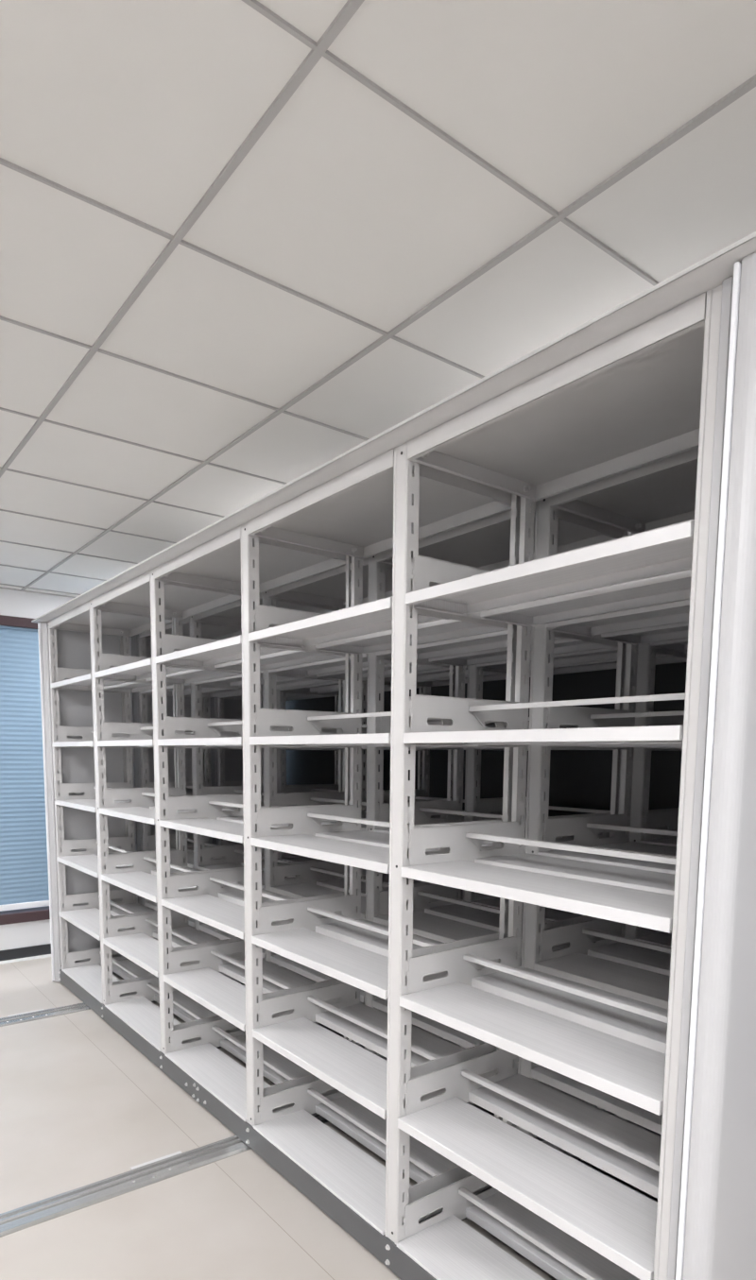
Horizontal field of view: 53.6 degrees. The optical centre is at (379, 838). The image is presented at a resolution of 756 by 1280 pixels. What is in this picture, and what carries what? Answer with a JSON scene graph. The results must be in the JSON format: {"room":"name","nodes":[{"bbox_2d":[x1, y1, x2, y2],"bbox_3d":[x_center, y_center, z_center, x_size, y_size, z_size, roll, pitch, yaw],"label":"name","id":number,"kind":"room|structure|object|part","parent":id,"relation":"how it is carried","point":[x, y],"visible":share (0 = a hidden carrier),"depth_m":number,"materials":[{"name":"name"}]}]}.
{"room":"archive storage room","nodes":[
{"label":"archive storage room","id":0,"kind":"room"},
{"bbox_2d":[0,588,73,950],"bbox_3d":[-4.005,-0.365,4.743,7.220,2.763,0.200,-4,8,-38],"label":"wall","id":1,"kind":"structure","parent":0,"point":[12,603],"depth_m":5.65,"materials":[{"name":"white paint"}]},
{"bbox_2d":[0,614,50,924],"bbox_3d":[-2.716,-0.499,5.667,3.300,2.280,0.150,-4,8,-38],"label":"window","id":2,"kind":"structure","parent":1,"relation":"in","point":[12,916],"depth_m":5.68,"materials":[{"name":"grey"}]},
{"bbox_2d":[0,625,49,911],"bbox_3d":[-2.705,-0.522,5.651,3.160,2.140,0.035,-4,8,-38],"label":"window blind","id":3,"kind":"object","parent":2,"relation":"attached to","point":[22,777],"visible":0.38,"depth_m":5.65,"materials":[{"name":"blue fabric"}]},
{"bbox_3d":[-2.695,-1.566,5.535,3.160,0.040,0.035,-4,8,-38],"label":"head rail","id":4,"kind":"part","parent":3,"relation":"part of","materials":[{"name":"metal"}]},
{"bbox_3d":[-2.715,0.519,5.767,3.160,0.045,0.024,-4,8,-38],"label":"rail","id":5,"kind":"part","parent":3,"relation":"part of","materials":[{"name":"white metal"}]},
{"bbox_2d":[0,943,51,961],"bbox_3d":[-3.952,0.976,4.808,6.820,0.085,0.012,-4,8,-38],"label":"baseboard","id":6,"kind":"structure","parent":1,"relation":"attached to","point":[42,949],"depth_m":5.75,"materials":[{"name":"grey tile"}]},
{"bbox_2d":[0,954,51,964],"bbox_3d":[-3.925,1.019,4.777,6.820,0.006,0.078,-4,8,-38],"label":"trim","id":7,"kind":"structure","parent":1,"relation":"attached to","point":[45,955],"depth_m":5.71,"materials":[{"name":"white"}]},
{"bbox_2d":[0,956,657,1279],"bbox_3d":[-1.361,1.460,1.512,7.220,0.100,8.850,-4,8,-38],"label":"floor","id":8,"kind":"structure","parent":0,"point":[80,1105],"depth_m":2.79,"materials":[{"name":"beige tile"}]},
{"bbox_2d":[0,1002,90,1026],"bbox_3d":[-2.933,1.130,3.818,6.400,0.017,0.130,-4,8,-38],"label":"rail","id":9,"kind":"object","parent":8,"relation":"on","point":[22,1017],"visible":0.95,"depth_m":4.50,"materials":[{"name":"white metal"}]},
{"bbox_3d":[-2.131,1.058,4.511,0.200,0.013,0.016,-4,8,-38],"label":"joint plate","id":10,"kind":"part","parent":9,"relation":"part of","materials":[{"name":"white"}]},
{"bbox_2d":[31,231,755,1279],"bbox_3d":[-0.605,-0.017,3.365,0.606,2.418,4.700,-4,8,-38],"label":"shelving unit","id":11,"kind":"object","parent":9,"relation":"on","point":[668,370],"visible":1,"depth_m":2.23,"materials":[{"name":"grey paint"}]},
{"bbox_3d":[-2.149,-0.255,4.998,0.046,2.316,0.060,-4,8,-38],"label":"upright post","id":12,"kind":"part","parent":11,"relation":"part of","materials":[{"name":"white metal"}]},
{"bbox_3d":[-2.007,-0.228,5.179,0.569,2.408,0.096,-4,8,-38],"label":"panel","id":13,"kind":"part","parent":11,"relation":"part of","materials":[{"name":"paint"}]},
{"bbox_3d":[-1.597,-0.171,4.293,0.046,2.316,0.060,-4,8,-38],"label":"upright post","id":14,"kind":"part","parent":11,"relation":"part of","materials":[{"name":"white metal"}]},
{"bbox_3d":[-1.673,-1.355,4.666,0.525,0.047,0.840,-4,8,-38],"label":"panel","id":15,"kind":"part","parent":11,"relation":"part of","materials":[{"name":"white metal"}]},
{"bbox_3d":[-1.772,-0.284,5.291,0.046,2.316,0.060,-4,8,-38],"label":"upright post","id":16,"kind":"part","parent":11,"relation":"part of","materials":[{"name":"white metal"}]},
{"bbox_3d":[-1.044,-0.088,3.588,0.046,2.316,0.060,-4,8,-38],"label":"upright post","id":17,"kind":"part","parent":11,"relation":"part of","materials":[{"name":"white metal"}]},
{"bbox_3d":[-1.120,-1.271,3.961,0.525,0.047,0.840,-4,8,-38],"label":"panel","id":18,"kind":"part","parent":11,"relation":"part of","materials":[{"name":"white metal"}]},
{"bbox_3d":[-1.219,-0.200,4.586,0.046,2.316,0.060,-4,8,-38],"label":"upright post","id":19,"kind":"part","parent":11,"relation":"part of","materials":[{"name":"white metal"}]},
{"bbox_3d":[-0.491,-0.004,2.882,0.046,2.316,0.060,-4,8,-38],"label":"upright post","id":20,"kind":"part","parent":11,"relation":"part of","materials":[{"name":"white metal"}]},
{"bbox_3d":[-0.567,-1.188,3.256,0.525,0.047,0.840,-4,8,-38],"label":"panel","id":21,"kind":"part","parent":11,"relation":"part of","materials":[{"name":"white metal"}]},
{"bbox_3d":[-0.590,1.136,3.514,0.538,0.090,4.590,-4,8,-38],"label":"frame","id":22,"kind":"part","parent":11,"relation":"part of","materials":[{"name":"grey paint"}]},
{"bbox_3d":[-0.113,-0.033,3.175,0.046,2.316,0.060,-4,8,-38],"label":"upright post","id":23,"kind":"part","parent":11,"relation":"part of","materials":[{"name":"white metal"}]},
{"bbox_3d":[-0.014,-1.104,2.551,0.525,0.047,0.840,-4,8,-38],"label":"panel","id":24,"kind":"part","parent":11,"relation":"part of","materials":[{"name":"white metal"}]},
{"bbox_3d":[0.062,0.080,2.177,0.046,2.316,0.060,-4,8,-38],"label":"upright post","id":25,"kind":"part","parent":11,"relation":"part of","materials":[{"name":"white metal"}]},
{"bbox_3d":[0.440,0.051,2.470,0.046,2.316,0.060,-4,8,-38],"label":"upright post","id":26,"kind":"part","parent":11,"relation":"part of","materials":[{"name":"white metal"}]},
{"bbox_3d":[0.539,-1.020,1.846,0.525,0.047,0.840,-4,8,-38],"label":"panel","id":27,"kind":"part","parent":11,"relation":"part of","materials":[{"name":"white metal"}]},
{"bbox_3d":[0.615,0.164,1.472,0.046,2.316,0.060,-4,8,-38],"label":"upright post","id":28,"kind":"part","parent":11,"relation":"part of","materials":[{"name":"white metal"}]},
{"bbox_3d":[0.822,0.201,1.572,0.569,2.408,0.096,-4,8,-38],"label":"panel","id":29,"kind":"part","parent":11,"relation":"part of","materials":[{"name":"paint"}]},
{"bbox_2d":[129,447,698,1202],"bbox_3d":[-0.138,-0.053,3.727,0.606,2.418,4.700,-4,8,-38],"label":"shelving unit","id":30,"kind":"object","parent":9,"relation":"on","point":[595,952],"visible":0.31,"depth_m":2.82,"materials":[{"name":"grey paint"}]},
{"bbox_3d":[-1.682,-0.291,5.360,0.046,2.316,0.060,-4,8,-38],"label":"upright post","id":31,"kind":"part","parent":30,"relation":"part of","materials":[{"name":"white metal"}]},
{"bbox_3d":[-1.540,-0.263,5.541,0.569,2.408,0.096,-4,8,-38],"label":"panel","id":32,"kind":"part","parent":30,"relation":"part of","materials":[{"name":"paint"}]},
{"bbox_3d":[-1.206,-1.391,5.028,0.525,0.047,0.840,-4,8,-38],"label":"panel","id":33,"kind":"part","parent":30,"relation":"part of","materials":[{"name":"white metal"}]},
{"bbox_3d":[-1.129,-0.207,4.655,0.046,2.316,0.060,-4,8,-38],"label":"upright post","id":34,"kind":"part","parent":30,"relation":"part of","materials":[{"name":"white metal"}]},
{"bbox_3d":[-1.304,-0.320,5.653,0.046,2.316,0.060,-4,8,-38],"label":"upright post","id":35,"kind":"part","parent":30,"relation":"part of","materials":[{"name":"white metal"}]},
{"bbox_3d":[-0.751,-0.236,4.948,0.046,2.316,0.060,-4,8,-38],"label":"upright post","id":36,"kind":"part","parent":30,"relation":"part of","materials":[{"name":"white metal"}]},
{"bbox_3d":[-0.653,-1.307,4.323,0.525,0.047,0.840,-4,8,-38],"label":"panel","id":37,"kind":"part","parent":30,"relation":"part of","materials":[{"name":"white metal"}]},
{"bbox_3d":[-0.577,-0.123,3.950,0.046,2.316,0.060,-4,8,-38],"label":"upright post","id":38,"kind":"part","parent":30,"relation":"part of","materials":[{"name":"white metal"}]},
{"bbox_3d":[-0.100,-1.224,3.618,0.525,0.047,0.840,-4,8,-38],"label":"panel","id":39,"kind":"part","parent":30,"relation":"part of","materials":[{"name":"white metal"}]},
{"bbox_3d":[-0.199,-0.152,4.242,0.046,2.316,0.060,-4,8,-38],"label":"upright post","id":40,"kind":"part","parent":30,"relation":"part of","materials":[{"name":"white metal"}]},
{"bbox_3d":[-0.024,-0.040,3.244,0.046,2.316,0.060,-4,8,-38],"label":"upright post","id":41,"kind":"part","parent":30,"relation":"part of","materials":[{"name":"white metal"}]},
{"bbox_3d":[0.354,-0.069,3.537,0.046,2.316,0.060,-4,8,-38],"label":"upright post","id":42,"kind":"part","parent":30,"relation":"part of","materials":[{"name":"white metal"}]},
{"bbox_3d":[0.453,-1.140,2.913,0.525,0.047,0.840,-4,8,-38],"label":"panel","id":43,"kind":"part","parent":30,"relation":"part of","materials":[{"name":"white metal"}]},
{"bbox_3d":[0.529,0.044,2.539,0.046,2.316,0.060,-4,8,-38],"label":"upright post","id":44,"kind":"part","parent":30,"relation":"part of","materials":[{"name":"white metal"}]},
{"bbox_3d":[0.907,0.015,2.832,0.046,2.316,0.060,-4,8,-38],"label":"upright post","id":45,"kind":"part","parent":30,"relation":"part of","materials":[{"name":"white metal"}]},
{"bbox_3d":[1.006,-1.056,2.208,0.525,0.047,0.840,-4,8,-38],"label":"panel","id":46,"kind":"part","parent":30,"relation":"part of","materials":[{"name":"white metal"}]},
{"bbox_2d":[209,638,687,1137],"bbox_3d":[0.329,-0.089,4.089,0.606,2.418,4.700,-4,8,-38],"label":"shelving unit","id":47,"kind":"object","parent":9,"relation":"on","point":[226,764],"visible":0.11,"depth_m":3.58,"materials":[{"name":"grey paint"}]},
{"bbox_3d":[-1.215,-0.327,5.722,0.046,2.316,0.060,-4,8,-38],"label":"upright post","id":48,"kind":"part","parent":47,"relation":"part of","materials":[{"name":"white metal"}]},
{"bbox_3d":[-1.073,-0.299,5.903,0.569,2.408,0.096,-4,8,-38],"label":"panel","id":49,"kind":"part","parent":47,"relation":"part of","materials":[{"name":"paint"}]},
{"bbox_3d":[-0.662,-0.243,5.017,0.046,2.316,0.060,-4,8,-38],"label":"upright post","id":50,"kind":"part","parent":47,"relation":"part of","materials":[{"name":"white metal"}]},
{"bbox_3d":[-0.284,-0.272,5.310,0.046,2.316,0.060,-4,8,-38],"label":"upright post","id":51,"kind":"part","parent":47,"relation":"part of","materials":[{"name":"white metal"}]},
{"bbox_3d":[-0.109,-0.159,4.312,0.046,2.316,0.060,-4,8,-38],"label":"upright post","id":52,"kind":"part","parent":47,"relation":"part of","materials":[{"name":"white metal"}]},
{"bbox_3d":[0.269,-0.188,4.604,0.046,2.316,0.060,-4,8,-38],"label":"upright post","id":53,"kind":"part","parent":47,"relation":"part of","materials":[{"name":"white metal"}]},
{"bbox_3d":[0.444,-0.075,3.606,0.046,2.316,0.060,-4,8,-38],"label":"upright post","id":54,"kind":"part","parent":47,"relation":"part of","materials":[{"name":"white metal"}]},
{"bbox_3d":[0.996,0.008,2.901,0.046,2.316,0.060,-4,8,-38],"label":"upright post","id":55,"kind":"part","parent":47,"relation":"part of","materials":[{"name":"white metal"}]},
{"bbox_2d":[0,1114,328,1237],"bbox_3d":[-1.664,1.322,2.200,6.400,0.017,0.130,-4,8,-38],"label":"rail","id":56,"kind":"object","parent":8,"relation":"on","point":[139,1176],"visible":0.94,"depth_m":2.73,"materials":[{"name":"white metal"}]},
{"bbox_3d":[-0.863,1.251,2.893,0.200,0.013,0.016,-4,8,-38],"label":"joint plate","id":57,"kind":"part","parent":56,"relation":"part of","materials":[{"name":"white metal"}]},
{"bbox_2d":[0,0,755,597],"bbox_3d":[-1.334,-1.363,1.198,7.220,0.056,8.850,-4,8,-38],"label":"ceiling","id":58,"kind":"structure","parent":0,"point":[345,201],"depth_m":1.64,"materials":[{"name":"tile"}]},
{"bbox_2d":[0,0,755,597],"bbox_3d":[-1.334,-1.332,1.202,6.820,0.008,8.450,-4,8,-38],"label":"ceiling grid","id":59,"kind":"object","parent":58,"relation":"attached to","point":[319,48],"depth_m":1.74,"materials":[{"name":"grey metal"}]},
{"bbox_2d":[282,661,686,816],"bbox_3d":[1.422,-0.174,3.500,0.200,2.763,8.450,-4,8,-38],"label":"wall","id":60,"kind":"structure","parent":0,"point":[578,778],"depth_m":3.89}
]}

